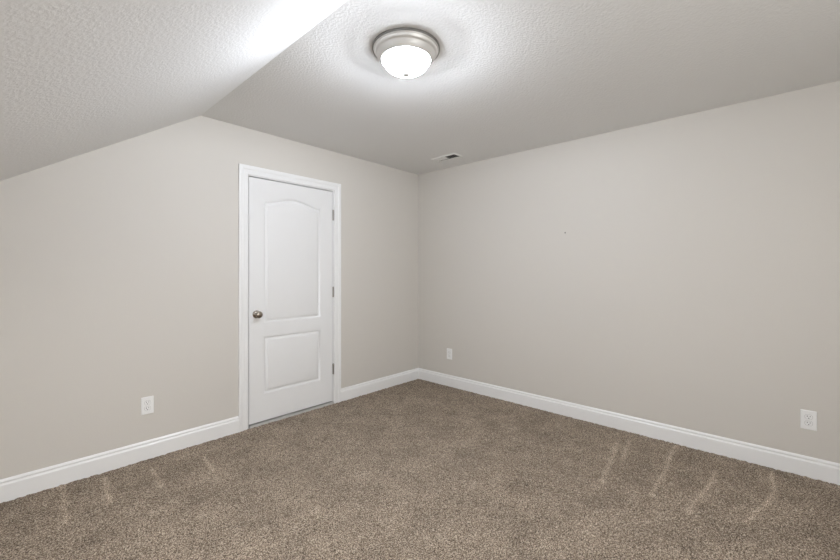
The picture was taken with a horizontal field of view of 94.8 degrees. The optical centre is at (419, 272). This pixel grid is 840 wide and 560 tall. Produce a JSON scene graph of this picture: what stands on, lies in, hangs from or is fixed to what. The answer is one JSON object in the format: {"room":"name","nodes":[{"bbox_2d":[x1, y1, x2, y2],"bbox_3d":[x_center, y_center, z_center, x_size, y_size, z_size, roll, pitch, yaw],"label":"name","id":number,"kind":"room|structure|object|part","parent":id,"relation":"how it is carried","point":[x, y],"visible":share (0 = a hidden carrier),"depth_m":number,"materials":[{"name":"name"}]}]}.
{"room":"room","nodes":[
{"label":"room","id":0,"kind":"room"},
{"bbox_2d":[0,0,347,180],"bbox_3d":[-0.632,-0.499,0.424,4.800,1.633,2.259,0,0,43],"label":"ceiling","id":1,"kind":"structure","parent":0,"point":[78,77],"depth_m":1.37,"materials":[{"name":"white paint"}]},
{"bbox_2d":[0,115,417,479],"bbox_3d":[-1.601,0.057,3.003,0.115,2.520,4.550,0,0,43],"label":"wall","id":2,"kind":"structure","parent":0,"point":[119,261],"depth_m":2.65,"materials":[{"name":"grey paint"}]},
{"bbox_2d":[0,416,238,502],"bbox_3d":[-2.267,1.216,2.180,0.015,0.142,2.436,0,0,43],"label":"baseboard","id":3,"kind":"structure","parent":2,"relation":"attached to","point":[21,485],"depth_m":2.47,"materials":[{"name":"white paint"}]},
{"bbox_2d":[141,396,153,414],"bbox_3d":[-1.858,0.906,2.632,0.008,0.118,0.073,0,0,43],"label":"wall outlet","id":4,"kind":"object","parent":2,"relation":"attached to","point":[147,403],"visible":1,"depth_m":2.63,"materials":[{"name":"white plastic"}]},
{"bbox_2d":[238,163,340,431],"bbox_3d":[-1.154,0.209,3.477,0.132,2.156,0.983,0,0,43],"label":"door frame","id":5,"kind":"structure","parent":2,"relation":"attached to","point":[244,170],"depth_m":3.12,"materials":[{"name":"white paint"}]},
{"bbox_2d":[248,177,333,424],"bbox_3d":[-1.108,0.230,3.442,0.100,2.026,0.818,0,0,43],"label":"door","id":6,"kind":"structure","parent":2,"relation":"in","point":[291,289],"depth_m":3.40,"materials":[{"name":"white paint"}]},
{"bbox_3d":[-1.322,0.346,3.167,0.046,0.057,0.057,0,0,43],"label":"knob","id":7,"kind":"part","parent":6,"relation":"part of","materials":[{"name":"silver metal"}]},
{"bbox_2d":[341,368,417,400],"bbox_3d":[-0.398,1.216,4.218,0.015,0.142,1.133,0,0,43],"label":"baseboard","id":8,"kind":"structure","parent":2,"relation":"attached to","point":[353,391],"depth_m":4.15,"materials":[{"name":"white paint"}]},
{"bbox_2d":[0,379,839,559],"bbox_3d":[0.173,1.269,1.376,4.700,0.013,4.550,0,0,43],"label":"floor","id":9,"kind":"structure","parent":0,"point":[418,469],"depth_m":2.16,"materials":[{"name":"brown carpet"}]},
{"bbox_2d":[248,401,333,428],"bbox_3d":[-1.148,1.271,3.476,0.112,0.032,0.815,0,0,43],"label":"threshold","id":10,"kind":"object","parent":9,"relation":"on","point":[281,417],"visible":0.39,"depth_m":3.40,"materials":[{"name":"grey"}]},
{"bbox_2d":[201,0,839,174],"bbox_3d":[0.903,-1.217,2.171,4.700,0.152,2.391,0,0,43],"label":"ceiling","id":11,"kind":"structure","parent":0,"point":[506,77],"depth_m":2.24,"materials":[{"name":"white paint"}]},
{"bbox_2d":[372,27,439,76],"bbox_3d":[-0.072,-1.097,2.018,0.352,0.146,0.352,0,0,43],"label":"ceiling light","id":12,"kind":"object","parent":11,"relation":"attached to","point":[405,50],"visible":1,"depth_m":1.95,"materials":[{"name":"white glass"}]},
{"bbox_2d":[432,153,461,162],"bbox_3d":[0.274,-1.160,3.923,0.308,0.022,0.140,0,0,43],"label":"ceiling vent","id":13,"kind":"object","parent":11,"relation":"in","point":[440,159],"visible":1,"depth_m":3.91,"materials":[{"name":"white metal"}]},
{"bbox_2d":[418,81,839,462],"bbox_3d":[1.745,0.057,3.100,4.915,2.520,0.115,0,0,43],"label":"wall","id":14,"kind":"structure","parent":0,"point":[681,271],"depth_m":2.92,"materials":[{"name":"beige paint"}]},
{"bbox_2d":[447,348,451,359],"bbox_3d":[0.328,0.910,4.316,0.073,0.118,0.008,0,0,43],"label":"wall outlet","id":15,"kind":"object","parent":14,"relation":"attached to","point":[449,351],"visible":1,"depth_m":4.31,"materials":[{"name":"white plastic"}]},
{"bbox_2d":[418,368,839,484],"bbox_3d":[1.706,1.216,3.047,4.700,0.142,0.015,0,0,43],"label":"baseboard","id":16,"kind":"structure","parent":14,"relation":"attached to","point":[802,465],"depth_m":2.92,"materials":[{"name":"white paint"}]},
{"bbox_2d":[800,409,816,430],"bbox_3d":[2.416,0.917,2.400,0.073,0.118,0.008,0,0,43],"label":"wall outlet","id":17,"kind":"object","parent":14,"relation":"attached to","point":[808,419],"visible":1,"depth_m":2.40,"materials":[{"name":"white plastic"}]},
{"bbox_2d":[805,421,812,425],"bbox_3d":[2.414,0.936,2.399,0.037,0.030,0.003,0,0,43],"label":"receptacle","id":18,"kind":"object","parent":17,"relation":"attached to","point":[807,423],"depth_m":2.40,"materials":[{"name":"white plastic"}]},
{"bbox_2d":[805,414,812,419],"bbox_3d":[2.414,0.897,2.399,0.037,0.030,0.003,0,0,43],"label":"receptacle","id":19,"kind":"object","parent":17,"relation":"attached to","point":[807,416],"depth_m":2.40,"materials":[{"name":"white plastic"}]}
]}

